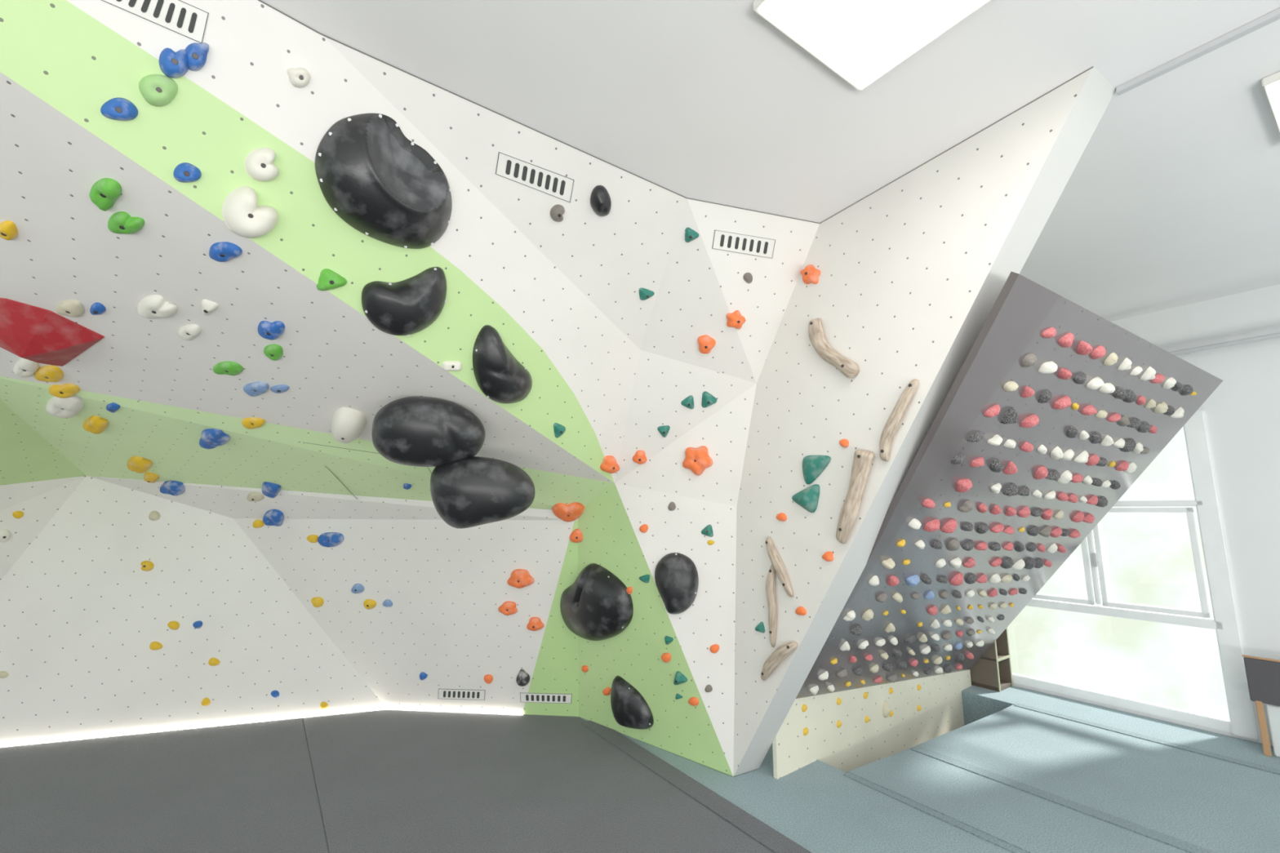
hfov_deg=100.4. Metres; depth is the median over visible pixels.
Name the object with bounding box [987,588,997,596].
hold
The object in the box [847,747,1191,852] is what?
floor mat
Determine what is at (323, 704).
hold
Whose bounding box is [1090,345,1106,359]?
hold
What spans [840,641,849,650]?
hold
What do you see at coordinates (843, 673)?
hold
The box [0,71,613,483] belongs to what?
wall
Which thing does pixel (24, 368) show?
hold
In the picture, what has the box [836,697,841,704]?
hold
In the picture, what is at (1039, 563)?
hold
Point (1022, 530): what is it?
hold
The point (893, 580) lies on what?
hold
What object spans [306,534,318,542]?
hold
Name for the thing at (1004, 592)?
hold
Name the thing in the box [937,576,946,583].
hold
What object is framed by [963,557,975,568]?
hold
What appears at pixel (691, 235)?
hold
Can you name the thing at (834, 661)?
hold
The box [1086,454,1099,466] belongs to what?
hold
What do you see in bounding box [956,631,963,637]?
hold
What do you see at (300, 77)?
hold
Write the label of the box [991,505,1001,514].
hold
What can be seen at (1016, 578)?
hold
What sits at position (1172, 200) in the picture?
ceiling
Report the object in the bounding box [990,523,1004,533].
hold
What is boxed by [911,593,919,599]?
hold
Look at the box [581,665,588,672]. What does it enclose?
hold
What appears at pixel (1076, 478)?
hold
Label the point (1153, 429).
hold
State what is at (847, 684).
hold
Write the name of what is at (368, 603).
hold
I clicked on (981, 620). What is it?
hold
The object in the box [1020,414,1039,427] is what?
hold
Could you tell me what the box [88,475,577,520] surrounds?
wall
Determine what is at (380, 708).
led strip
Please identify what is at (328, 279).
hold
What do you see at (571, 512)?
hold
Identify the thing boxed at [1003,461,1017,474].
hold
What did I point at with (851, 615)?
hold
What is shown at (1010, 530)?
hold
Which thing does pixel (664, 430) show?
hold
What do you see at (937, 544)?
hold
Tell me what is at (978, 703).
floor mat
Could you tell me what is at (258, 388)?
hold
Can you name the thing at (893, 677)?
hold
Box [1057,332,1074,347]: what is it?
hold
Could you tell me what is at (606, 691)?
hold
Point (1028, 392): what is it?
hold
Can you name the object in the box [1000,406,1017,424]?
hold
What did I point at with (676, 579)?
climbing hold
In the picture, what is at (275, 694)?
hold
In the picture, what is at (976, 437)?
hold
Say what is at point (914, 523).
hold
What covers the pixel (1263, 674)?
table
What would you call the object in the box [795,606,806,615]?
hold
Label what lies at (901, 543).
hold
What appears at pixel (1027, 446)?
hold
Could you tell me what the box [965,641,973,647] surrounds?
hold
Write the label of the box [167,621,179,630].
hold
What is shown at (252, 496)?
hold
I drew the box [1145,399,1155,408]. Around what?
hold
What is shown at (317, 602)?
hold
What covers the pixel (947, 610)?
hold
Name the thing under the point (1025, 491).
hold
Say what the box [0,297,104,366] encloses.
volume
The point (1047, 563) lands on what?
hold
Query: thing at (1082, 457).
hold
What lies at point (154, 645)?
hold
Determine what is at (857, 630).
hold
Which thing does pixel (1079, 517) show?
hold
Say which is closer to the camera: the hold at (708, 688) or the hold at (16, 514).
the hold at (708, 688)
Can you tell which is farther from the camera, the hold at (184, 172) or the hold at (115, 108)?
the hold at (184, 172)
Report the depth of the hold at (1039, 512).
3.69 m
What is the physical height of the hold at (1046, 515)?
0.078 m
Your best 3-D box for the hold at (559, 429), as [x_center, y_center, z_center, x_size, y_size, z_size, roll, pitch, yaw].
[-0.509,0.024,3.363,0.068,0.088,0.092,-1,-9,5]
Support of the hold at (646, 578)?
attached to the wall at (610, 541)
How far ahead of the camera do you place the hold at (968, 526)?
3.29 m
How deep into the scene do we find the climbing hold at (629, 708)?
3.92 m
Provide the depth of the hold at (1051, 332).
2.50 m
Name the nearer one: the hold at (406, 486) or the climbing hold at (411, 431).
the climbing hold at (411, 431)
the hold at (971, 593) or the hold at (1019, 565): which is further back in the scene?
the hold at (1019, 565)
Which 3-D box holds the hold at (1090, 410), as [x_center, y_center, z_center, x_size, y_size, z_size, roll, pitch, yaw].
[2.660,-0.096,3.164,0.093,0.065,0.059,1,-9,-4]
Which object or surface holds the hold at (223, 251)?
attached to the wall at (64, 248)
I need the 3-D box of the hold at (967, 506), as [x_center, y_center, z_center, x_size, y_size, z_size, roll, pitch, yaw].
[1.922,0.469,3.140,0.089,0.072,0.065,5,-10,-30]
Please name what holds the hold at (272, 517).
attached to the wall at (446, 585)
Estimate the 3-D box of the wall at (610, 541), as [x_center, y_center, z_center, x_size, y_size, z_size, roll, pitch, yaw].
[-0.091,1.379,3.942,1.506,1.894,0.408,-8,-12,42]
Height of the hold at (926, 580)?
0.064 m
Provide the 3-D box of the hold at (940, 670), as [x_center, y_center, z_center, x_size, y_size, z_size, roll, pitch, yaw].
[2.668,2.171,4.753,0.107,0.056,0.052,6,-10,-32]
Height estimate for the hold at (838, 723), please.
0.050 m
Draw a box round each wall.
[0,0,639,483]
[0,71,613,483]
[0,376,613,510]
[0,400,86,485]
[0,475,86,581]
[0,475,386,746]
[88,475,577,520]
[233,518,578,716]
[323,35,686,349]
[577,483,733,776]
[614,350,756,506]
[614,483,736,774]
[640,198,819,382]
[733,67,1115,776]
[772,669,971,778]
[1013,284,1279,746]
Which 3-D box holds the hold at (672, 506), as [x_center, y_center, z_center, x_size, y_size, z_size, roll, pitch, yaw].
[0.222,0.561,3.750,0.056,0.064,0.029,-3,-9,16]
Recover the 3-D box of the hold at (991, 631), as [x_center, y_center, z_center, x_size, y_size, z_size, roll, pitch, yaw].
[3.165,1.841,4.802,0.101,0.055,0.054,8,-12,-40]
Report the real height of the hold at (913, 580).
0.076 m
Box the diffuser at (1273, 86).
[1268,81,1279,119]
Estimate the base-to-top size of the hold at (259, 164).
0.118 m
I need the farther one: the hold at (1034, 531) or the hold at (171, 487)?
the hold at (171, 487)
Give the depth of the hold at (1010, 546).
3.81 m
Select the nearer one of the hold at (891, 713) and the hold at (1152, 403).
the hold at (1152, 403)
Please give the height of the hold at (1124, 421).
0.067 m
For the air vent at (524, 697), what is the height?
0.088 m
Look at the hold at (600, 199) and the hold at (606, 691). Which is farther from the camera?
the hold at (606, 691)
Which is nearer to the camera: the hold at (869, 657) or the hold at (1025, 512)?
the hold at (1025, 512)
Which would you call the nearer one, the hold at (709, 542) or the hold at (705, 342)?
the hold at (705, 342)
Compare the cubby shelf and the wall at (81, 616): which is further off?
the cubby shelf
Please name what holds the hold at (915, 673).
attached to the board
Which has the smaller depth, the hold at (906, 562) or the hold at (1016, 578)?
the hold at (906, 562)
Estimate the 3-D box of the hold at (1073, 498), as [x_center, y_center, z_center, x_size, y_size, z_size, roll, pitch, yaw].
[3.151,0.522,3.878,0.121,0.066,0.057,6,-11,-35]
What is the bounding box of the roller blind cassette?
[1160,324,1279,355]
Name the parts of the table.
panel, post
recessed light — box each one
[753,0,991,91]
[1261,71,1279,135]
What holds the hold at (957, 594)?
attached to the board
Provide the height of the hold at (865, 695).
0.050 m
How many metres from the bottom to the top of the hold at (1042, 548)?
0.064 m
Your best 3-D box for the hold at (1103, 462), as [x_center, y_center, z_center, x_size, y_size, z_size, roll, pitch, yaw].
[3.236,0.251,3.740,0.110,0.061,0.053,5,-10,-29]
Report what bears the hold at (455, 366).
attached to the wall at (77, 56)
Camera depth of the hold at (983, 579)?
3.92 m
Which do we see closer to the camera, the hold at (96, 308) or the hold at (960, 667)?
the hold at (96, 308)
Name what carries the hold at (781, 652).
attached to the wall at (913, 272)
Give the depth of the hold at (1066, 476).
3.55 m
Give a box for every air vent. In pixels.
[101,0,208,43]
[437,688,485,700]
[495,151,573,202]
[520,692,572,703]
[711,230,775,258]
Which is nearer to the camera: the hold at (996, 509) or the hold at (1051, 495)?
the hold at (996, 509)
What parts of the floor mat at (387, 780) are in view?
led strip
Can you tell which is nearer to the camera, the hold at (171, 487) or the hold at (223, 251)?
the hold at (223, 251)
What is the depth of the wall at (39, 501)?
4.05 m
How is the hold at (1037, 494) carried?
attached to the board
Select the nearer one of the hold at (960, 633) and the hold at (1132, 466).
the hold at (1132, 466)
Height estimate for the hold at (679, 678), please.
0.104 m
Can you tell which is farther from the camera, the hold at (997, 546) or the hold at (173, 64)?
the hold at (997, 546)
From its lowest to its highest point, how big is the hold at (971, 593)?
0.057 m
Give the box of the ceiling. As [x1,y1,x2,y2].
[260,0,1279,321]
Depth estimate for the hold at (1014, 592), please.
4.46 m
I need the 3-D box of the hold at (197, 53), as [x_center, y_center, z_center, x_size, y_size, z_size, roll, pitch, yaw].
[-1.464,-1.226,1.759,0.079,0.093,0.056,-6,-11,36]
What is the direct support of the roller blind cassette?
attached to the wall at (1242, 413)
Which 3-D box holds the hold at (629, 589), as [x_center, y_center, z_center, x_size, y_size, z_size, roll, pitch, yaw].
[-0.083,1.200,3.904,0.073,0.062,0.031,-8,-12,43]
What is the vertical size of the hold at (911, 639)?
0.062 m
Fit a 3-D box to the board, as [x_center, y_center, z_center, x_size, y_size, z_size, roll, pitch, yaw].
[2.389,0.875,3.724,3.328,2.523,2.035,6,-11,-33]
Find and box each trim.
[257,0,319,34]
[302,442,357,499]
[303,442,379,453]
[320,33,686,198]
[686,197,819,223]
[819,66,1093,223]
[1115,8,1279,95]
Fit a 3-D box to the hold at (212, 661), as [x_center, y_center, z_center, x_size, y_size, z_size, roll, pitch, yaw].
[-3.449,1.905,4.314,0.079,0.063,0.035,3,-10,-17]
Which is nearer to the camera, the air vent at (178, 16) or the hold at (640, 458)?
the air vent at (178, 16)
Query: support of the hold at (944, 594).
attached to the board
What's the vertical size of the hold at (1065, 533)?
0.055 m
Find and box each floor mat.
[0,717,328,852]
[302,708,774,852]
[580,718,1029,852]
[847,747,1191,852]
[910,704,1279,852]
[961,684,1279,774]
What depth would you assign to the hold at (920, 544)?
3.12 m
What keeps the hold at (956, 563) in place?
attached to the board
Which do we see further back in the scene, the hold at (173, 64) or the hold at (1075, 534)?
the hold at (1075, 534)
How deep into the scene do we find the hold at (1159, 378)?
3.36 m
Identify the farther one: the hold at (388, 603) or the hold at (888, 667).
the hold at (388, 603)
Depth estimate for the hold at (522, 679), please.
4.41 m
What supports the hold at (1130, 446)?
attached to the board
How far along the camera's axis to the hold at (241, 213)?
1.97 m
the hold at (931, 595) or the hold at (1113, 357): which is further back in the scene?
the hold at (931, 595)
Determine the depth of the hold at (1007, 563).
3.97 m
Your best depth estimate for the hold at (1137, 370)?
3.16 m
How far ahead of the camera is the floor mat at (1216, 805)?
3.42 m
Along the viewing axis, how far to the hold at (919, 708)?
4.55 m
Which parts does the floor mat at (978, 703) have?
mat cover strip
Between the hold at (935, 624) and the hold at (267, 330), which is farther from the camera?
the hold at (935, 624)
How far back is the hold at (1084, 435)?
3.32 m
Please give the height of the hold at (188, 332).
0.058 m
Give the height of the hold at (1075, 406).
0.038 m
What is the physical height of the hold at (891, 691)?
0.050 m
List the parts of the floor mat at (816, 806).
mat cover strip, mat cover strip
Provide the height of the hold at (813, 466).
0.169 m
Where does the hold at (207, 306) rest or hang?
attached to the wall at (64, 248)
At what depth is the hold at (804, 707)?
3.64 m
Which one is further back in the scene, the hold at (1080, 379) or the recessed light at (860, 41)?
the hold at (1080, 379)
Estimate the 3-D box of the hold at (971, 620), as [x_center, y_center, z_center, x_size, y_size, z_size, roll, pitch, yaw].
[2.705,1.591,4.369,0.086,0.048,0.045,6,-11,-35]
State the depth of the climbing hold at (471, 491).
2.94 m
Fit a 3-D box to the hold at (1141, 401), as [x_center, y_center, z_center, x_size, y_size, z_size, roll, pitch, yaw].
[3.251,-0.168,3.458,0.043,0.056,0.082,-7,-12,39]
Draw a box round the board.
[795,271,1222,698]
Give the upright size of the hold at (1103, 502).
0.084 m
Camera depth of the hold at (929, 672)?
4.62 m
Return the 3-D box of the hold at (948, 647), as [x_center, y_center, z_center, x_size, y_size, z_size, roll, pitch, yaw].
[2.600,1.863,4.496,0.082,0.051,0.049,5,-10,-30]
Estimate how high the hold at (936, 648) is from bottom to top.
0.060 m
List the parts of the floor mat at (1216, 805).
mat cover strip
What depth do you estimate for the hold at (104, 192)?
1.86 m
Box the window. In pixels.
[1012,410,1258,739]
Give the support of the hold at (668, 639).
attached to the wall at (610, 541)
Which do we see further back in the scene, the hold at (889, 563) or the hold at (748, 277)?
the hold at (748, 277)
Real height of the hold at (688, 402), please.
0.090 m
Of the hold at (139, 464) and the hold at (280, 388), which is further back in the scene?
the hold at (139, 464)
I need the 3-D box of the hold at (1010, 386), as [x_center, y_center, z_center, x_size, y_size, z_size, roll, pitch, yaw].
[1.817,-0.197,2.616,0.089,0.051,0.049,4,-10,-24]
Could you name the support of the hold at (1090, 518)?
attached to the board
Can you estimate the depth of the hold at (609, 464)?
3.73 m
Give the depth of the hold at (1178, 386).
3.58 m
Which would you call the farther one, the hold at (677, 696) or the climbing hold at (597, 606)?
the climbing hold at (597, 606)
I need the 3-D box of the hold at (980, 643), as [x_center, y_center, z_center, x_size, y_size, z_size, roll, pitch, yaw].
[3.100,1.976,4.863,0.104,0.055,0.052,5,-10,-29]
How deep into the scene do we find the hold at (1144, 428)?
3.71 m
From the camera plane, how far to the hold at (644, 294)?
3.21 m
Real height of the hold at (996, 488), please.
0.062 m
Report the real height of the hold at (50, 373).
0.072 m
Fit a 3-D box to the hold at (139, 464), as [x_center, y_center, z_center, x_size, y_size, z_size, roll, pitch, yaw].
[-3.684,0.284,3.929,0.330,0.114,0.131,-7,-12,40]
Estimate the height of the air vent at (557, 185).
0.078 m
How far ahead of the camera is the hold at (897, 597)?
3.39 m
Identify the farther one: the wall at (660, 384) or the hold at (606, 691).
the hold at (606, 691)
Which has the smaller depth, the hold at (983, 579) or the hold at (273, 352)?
the hold at (273, 352)
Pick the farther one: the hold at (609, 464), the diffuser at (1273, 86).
the hold at (609, 464)
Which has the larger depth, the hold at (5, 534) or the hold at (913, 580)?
the hold at (5, 534)
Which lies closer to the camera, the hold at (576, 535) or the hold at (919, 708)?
the hold at (576, 535)
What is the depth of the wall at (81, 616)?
4.26 m
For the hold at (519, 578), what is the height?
0.154 m
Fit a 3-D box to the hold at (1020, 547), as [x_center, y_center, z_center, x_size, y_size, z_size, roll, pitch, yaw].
[2.803,0.889,3.936,0.061,0.075,0.111,-5,-10,31]
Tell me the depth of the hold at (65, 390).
2.95 m
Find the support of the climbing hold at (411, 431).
hanging from the wall at (64, 248)
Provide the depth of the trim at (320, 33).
2.28 m
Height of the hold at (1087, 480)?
0.065 m
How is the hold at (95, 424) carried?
attached to the wall at (169, 437)
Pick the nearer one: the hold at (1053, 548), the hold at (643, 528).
the hold at (643, 528)
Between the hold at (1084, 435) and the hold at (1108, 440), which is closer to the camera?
the hold at (1084, 435)
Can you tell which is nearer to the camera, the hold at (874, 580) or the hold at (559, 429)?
the hold at (874, 580)
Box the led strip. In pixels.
[0,708,385,746]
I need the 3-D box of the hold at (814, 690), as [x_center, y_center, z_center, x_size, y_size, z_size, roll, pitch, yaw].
[1.192,1.804,3.648,0.055,0.062,0.075,-5,-10,30]
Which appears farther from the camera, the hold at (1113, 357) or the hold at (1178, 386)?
the hold at (1178, 386)
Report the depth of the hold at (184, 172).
1.85 m
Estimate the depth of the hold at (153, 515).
4.35 m
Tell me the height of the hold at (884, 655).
0.048 m
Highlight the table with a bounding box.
[1241,654,1279,756]
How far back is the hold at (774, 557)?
3.20 m
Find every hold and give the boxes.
[0,220,17,239]
[0,528,10,542]
[0,671,8,678]
[12,511,23,518]
[13,358,39,377]
[34,364,63,382]
[45,395,84,418]
[48,383,79,398]
[56,300,84,317]
[82,415,108,434]
[88,177,121,211]
[89,302,106,315]
[100,97,137,120]
[106,402,119,413]
[107,211,144,234]
[126,456,152,473]
[137,294,177,319]
[138,74,177,106]
[140,560,154,571]
[143,471,159,483]
[148,511,160,520]
[149,641,162,649]
[159,48,188,78]
[160,480,185,495]
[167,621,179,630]
[173,162,201,182]
[177,324,200,340]
[185,43,208,71]
[192,620,202,628]
[199,428,230,448]
[200,697,210,706]
[201,299,218,315]
[208,241,242,262]
[208,657,219,666]
[213,360,244,375]
[222,186,278,238]
[241,417,265,429]
[243,381,269,396]
[244,146,279,182]
[246,492,264,501]
[252,519,264,528]
[257,320,284,340]
[262,481,280,497]
[262,509,284,526]
[263,344,283,360]
[270,384,288,393]
[271,690,279,697]
[286,67,310,88]
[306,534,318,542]
[311,596,324,607]
[316,268,346,291]
[317,532,344,546]
[320,701,328,708]
[331,407,366,443]
[351,583,364,593]
[363,599,376,608]
[382,599,392,607]
[403,483,411,489]
[419,671,426,679]
[442,360,462,371]
[484,674,493,684]
[497,600,517,615]
[507,568,534,588]
[515,668,529,686]
[526,617,544,631]
[550,204,564,222]
[551,502,584,521]
[553,422,565,437]
[569,528,582,542]
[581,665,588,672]
[590,185,611,216]
[600,455,619,473]
[602,687,611,695]
[626,586,632,594]
[632,450,647,464]
[639,287,654,300]
[639,524,648,533]
[639,574,649,582]
[657,425,670,437]
[661,652,671,662]
[664,635,673,644]
[667,502,675,511]
[673,671,687,684]
[675,693,682,699]
[680,395,693,408]
[682,445,713,475]
[684,227,698,242]
[688,697,698,706]
[697,334,715,354]
[701,391,716,408]
[701,524,713,537]
[704,684,712,692]
[706,540,714,545]
[709,644,719,653]
[726,310,746,328]
[742,272,752,283]
[755,622,764,632]
[760,641,797,680]
[765,536,793,597]
[765,564,777,647]
[776,512,786,521]
[791,484,819,512]
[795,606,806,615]
[800,264,821,284]
[801,704,807,711]
[802,454,831,484]
[803,727,808,735]
[808,318,859,377]
[808,685,818,694]
[817,671,828,679]
[822,551,833,561]
[826,684,835,691]
[830,657,837,664]
[835,449,875,543]
[835,668,847,677]
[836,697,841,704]
[836,720,841,728]
[839,439,848,448]
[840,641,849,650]
[843,610,855,621]
[844,681,851,686]
[848,656,857,662]
[850,625,862,635]
[853,666,862,675]
[857,640,868,648]
[861,608,873,621]
[863,692,868,698]
[864,654,872,660]
[864,715,869,722]
[868,575,879,586]
[870,664,879,672]
[873,676,882,683]
[875,592,887,602]
[875,639,885,646]
[879,378,919,461]
[880,652,888,659]
[881,558,895,568]
[882,663,892,671]
[882,700,890,717]
[884,622,895,632]
[886,674,897,681]
[887,575,899,586]
[888,687,893,693]
[888,710,893,716]
[889,636,897,644]
[892,592,902,602]
[893,649,902,657]
[896,539,905,546]
[897,661,906,669]
[902,559,910,564]
[904,635,915,644]
[906,574,919,586]
[907,518,921,529]
[908,648,915,655]
[910,659,918,666]
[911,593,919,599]
[912,671,918,676]
[915,539,924,549]
[917,704,921,711]
[918,634,927,642]
[920,645,930,653]
[921,498,935,508]
[921,575,932,584]
[923,519,939,532]
[924,590,934,599]
[924,668,932,675]
[927,605,937,615]
[930,540,942,549]
[930,619,940,628]
[931,633,939,640]
[932,644,940,651]
[933,656,942,664]
[934,558,946,568]
[934,667,942,673]
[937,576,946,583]
[939,591,949,599]
[940,604,951,614]
[941,519,957,533]
[942,619,951,626]
[942,631,951,639]
[943,502,951,506]
[943,644,951,650]
[943,664,952,673]
[946,538,959,551]
[949,557,961,568]
[949,572,963,586]
[951,453,964,464]
[952,591,961,598]
[954,642,962,649]
[955,479,972,492]
[955,618,963,625]
[955,653,964,662]
[955,664,962,670]
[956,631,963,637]
[958,500,973,512]
[960,523,973,531]
[961,539,974,551]
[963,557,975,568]
[965,573,977,584]
[965,590,974,597]
[965,617,973,624]
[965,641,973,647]
[965,652,973,659]
[967,431,982,442]
[967,629,975,635]
[969,457,984,466]
[975,542,987,550]
[975,640,983,646]
[976,524,988,533]
[976,573,986,583]
[977,502,986,513]
[977,617,983,622]
[978,590,986,597]
[983,404,1000,417]
[986,434,1002,445]
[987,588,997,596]
[987,616,994,622]
[987,628,995,634]
[988,573,1000,583]
[989,458,1004,472]
[989,542,1000,551]
[989,603,996,608]
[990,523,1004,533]
[990,557,1001,566]
[991,483,1001,493]
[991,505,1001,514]
[997,614,1004,620]
[999,602,1006,608]
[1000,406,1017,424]
[1000,557,1013,568]
[1000,574,1012,582]
[1000,590,1007,595]
[1003,381,1018,391]
[1003,439,1016,448]
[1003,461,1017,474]
[1003,483,1017,496]
[1003,526,1014,533]
[1003,542,1013,551]
[1004,506,1017,515]
[1008,588,1017,595]
[1010,559,1025,569]
[1013,574,1020,581]
[1015,542,1025,551]
[1017,486,1029,496]
[1017,506,1030,517]
[1018,526,1024,532]
[1019,589,1026,594]
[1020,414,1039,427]
[1020,441,1033,452]
[1021,353,1037,367]
[1021,386,1035,397]
[1022,575,1030,581]
[1023,557,1035,568]
[1026,542,1036,551]
[1028,525,1039,536]
[1031,508,1043,516]
[1032,489,1042,497]
[1033,466,1048,479]
[1033,558,1044,568]
[1037,444,1047,454]
[1037,544,1045,552]
[1038,361,1057,373]
[1038,390,1053,403]
[1039,525,1051,537]
[1040,327,1056,338]
[1042,509,1053,519]
[1044,470,1060,480]
[1044,490,1055,499]
[1044,560,1052,567]
[1046,543,1057,553]
[1049,527,1062,537]
[1050,446,1063,459]
[1053,395,1071,409]
[1053,510,1063,519]
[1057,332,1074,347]
[1057,368,1071,379]
[1057,470,1072,484]
[1057,492,1068,501]
[1057,545,1066,552]
[1060,529,1070,536]
[1061,448,1074,460]
[1066,426,1078,438]
[1067,493,1078,502]
[1068,529,1080,537]
[1070,474,1083,483]
[1071,403,1079,409]
[1071,511,1084,522]
[1073,372,1086,384]
[1073,450,1088,462]
[1076,341,1092,355]
[1079,430,1088,439]
[1079,496,1087,502]
[1080,404,1097,415]
[1082,513,1094,523]
[1083,475,1093,484]
[1086,377,1104,389]
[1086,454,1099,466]
[1086,495,1097,504]
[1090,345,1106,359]
[1090,431,1102,444]
[1092,478,1102,486]
[1095,409,1107,418]
[1095,457,1106,466]
[1095,496,1107,506]
[1098,382,1115,393]
[1100,435,1113,446]
[1101,480,1111,487]
[1103,352,1118,365]
[1107,413,1120,422]
[1108,461,1115,466]
[1111,480,1120,489]
[1112,386,1127,399]
[1112,438,1124,448]
[1115,461,1128,471]
[1117,357,1131,370]
[1118,415,1129,426]
[1120,438,1136,452]
[1124,390,1137,403]
[1124,462,1137,473]
[1127,417,1140,427]
[1129,366,1142,375]
[1133,442,1143,453]
[1137,395,1146,405]
[1137,422,1151,432]
[1139,366,1155,380]
[1140,447,1149,453]
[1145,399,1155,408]
[1149,425,1157,433]
[1151,373,1164,383]
[1154,402,1168,413]
[1162,377,1176,389]
[1164,405,1174,415]
[1170,407,1184,417]
[1173,382,1183,391]
[1181,385,1193,395]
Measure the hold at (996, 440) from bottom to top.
0.061 m
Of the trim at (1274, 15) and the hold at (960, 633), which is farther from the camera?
the hold at (960, 633)
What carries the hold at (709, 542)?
attached to the wall at (709, 620)
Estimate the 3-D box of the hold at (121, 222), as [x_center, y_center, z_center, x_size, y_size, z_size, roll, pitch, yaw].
[-1.926,-0.756,1.996,0.164,0.059,0.079,-4,-10,25]
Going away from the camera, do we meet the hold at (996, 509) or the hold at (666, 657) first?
the hold at (996, 509)
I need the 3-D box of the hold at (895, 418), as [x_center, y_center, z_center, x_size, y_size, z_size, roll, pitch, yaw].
[1.272,-0.029,2.628,0.053,0.387,0.228,5,-10,-31]
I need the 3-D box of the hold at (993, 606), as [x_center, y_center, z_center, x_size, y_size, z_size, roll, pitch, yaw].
[2.936,1.493,4.433,0.074,0.049,0.043,4,-10,-25]
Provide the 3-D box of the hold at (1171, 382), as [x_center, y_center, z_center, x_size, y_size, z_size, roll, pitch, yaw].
[3.475,-0.285,3.505,0.070,0.072,0.080,-4,-10,23]
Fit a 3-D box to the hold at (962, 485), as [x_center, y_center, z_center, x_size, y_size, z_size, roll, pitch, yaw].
[1.799,0.328,2.959,0.087,0.076,0.091,-3,-9,18]
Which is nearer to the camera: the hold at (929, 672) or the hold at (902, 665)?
the hold at (902, 665)
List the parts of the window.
sash, handle, sash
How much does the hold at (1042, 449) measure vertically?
0.055 m
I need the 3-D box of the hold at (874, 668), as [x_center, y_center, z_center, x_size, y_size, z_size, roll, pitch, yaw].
[1.746,1.800,3.969,0.060,0.064,0.074,-6,-11,34]
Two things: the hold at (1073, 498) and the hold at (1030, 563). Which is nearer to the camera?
the hold at (1073, 498)
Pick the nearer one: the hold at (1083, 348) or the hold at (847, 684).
the hold at (1083, 348)
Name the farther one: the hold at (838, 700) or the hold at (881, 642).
the hold at (838, 700)
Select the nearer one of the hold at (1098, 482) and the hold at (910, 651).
the hold at (1098, 482)
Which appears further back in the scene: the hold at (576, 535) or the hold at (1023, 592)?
the hold at (1023, 592)
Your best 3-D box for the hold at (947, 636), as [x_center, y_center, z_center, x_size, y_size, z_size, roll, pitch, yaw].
[2.480,1.689,4.308,0.088,0.063,0.048,3,-9,-17]
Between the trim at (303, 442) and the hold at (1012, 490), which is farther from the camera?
the trim at (303, 442)
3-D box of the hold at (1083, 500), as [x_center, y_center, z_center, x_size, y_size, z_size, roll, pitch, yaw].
[3.318,0.547,3.992,0.046,0.054,0.078,-7,-12,39]
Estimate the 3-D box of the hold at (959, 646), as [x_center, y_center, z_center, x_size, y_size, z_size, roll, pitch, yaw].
[2.757,1.899,4.619,0.060,0.064,0.072,-5,-10,29]
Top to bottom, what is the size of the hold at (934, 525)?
0.074 m
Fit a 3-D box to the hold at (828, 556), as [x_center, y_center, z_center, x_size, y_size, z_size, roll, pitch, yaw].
[1.030,0.717,2.944,0.031,0.057,0.075,5,-10,-30]
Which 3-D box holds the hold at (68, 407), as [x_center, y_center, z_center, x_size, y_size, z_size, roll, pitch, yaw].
[-3.368,-0.117,3.129,0.419,0.121,0.139,-6,-11,34]
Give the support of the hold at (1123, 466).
attached to the board
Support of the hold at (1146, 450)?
attached to the board
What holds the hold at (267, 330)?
attached to the wall at (64, 248)
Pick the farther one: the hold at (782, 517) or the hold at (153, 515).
the hold at (153, 515)
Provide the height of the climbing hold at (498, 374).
0.364 m
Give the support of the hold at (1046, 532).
attached to the board
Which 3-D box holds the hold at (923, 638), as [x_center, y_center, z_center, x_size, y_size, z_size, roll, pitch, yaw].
[2.173,1.615,4.080,0.076,0.068,0.061,3,-9,-20]
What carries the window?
in the wall at (1242, 413)
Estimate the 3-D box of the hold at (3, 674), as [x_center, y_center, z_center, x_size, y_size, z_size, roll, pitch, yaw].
[-4.709,1.834,3.938,0.058,0.054,0.030,3,-10,-17]
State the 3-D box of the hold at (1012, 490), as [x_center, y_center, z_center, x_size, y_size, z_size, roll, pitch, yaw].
[2.303,0.392,3.299,0.109,0.078,0.067,4,-10,-26]
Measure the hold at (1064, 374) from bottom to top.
0.058 m
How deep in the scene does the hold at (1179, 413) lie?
3.86 m
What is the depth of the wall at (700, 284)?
3.27 m
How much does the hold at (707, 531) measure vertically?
0.086 m
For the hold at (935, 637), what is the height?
0.052 m
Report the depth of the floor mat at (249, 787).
3.24 m
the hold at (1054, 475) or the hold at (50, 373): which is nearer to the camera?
the hold at (50, 373)
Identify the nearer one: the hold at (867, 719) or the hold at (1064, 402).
the hold at (1064, 402)
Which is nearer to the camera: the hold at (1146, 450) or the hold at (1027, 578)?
the hold at (1146, 450)
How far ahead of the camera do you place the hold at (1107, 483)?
4.01 m
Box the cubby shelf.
[969,627,1013,692]
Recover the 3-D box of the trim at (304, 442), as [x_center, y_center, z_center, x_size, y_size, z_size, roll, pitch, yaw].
[-1.807,0.164,3.508,0.726,0.096,0.004,3,-9,-16]
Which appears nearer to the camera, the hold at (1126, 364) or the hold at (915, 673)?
the hold at (1126, 364)
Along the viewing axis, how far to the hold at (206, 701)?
4.25 m
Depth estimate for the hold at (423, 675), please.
4.52 m
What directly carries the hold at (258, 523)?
attached to the wall at (446, 585)

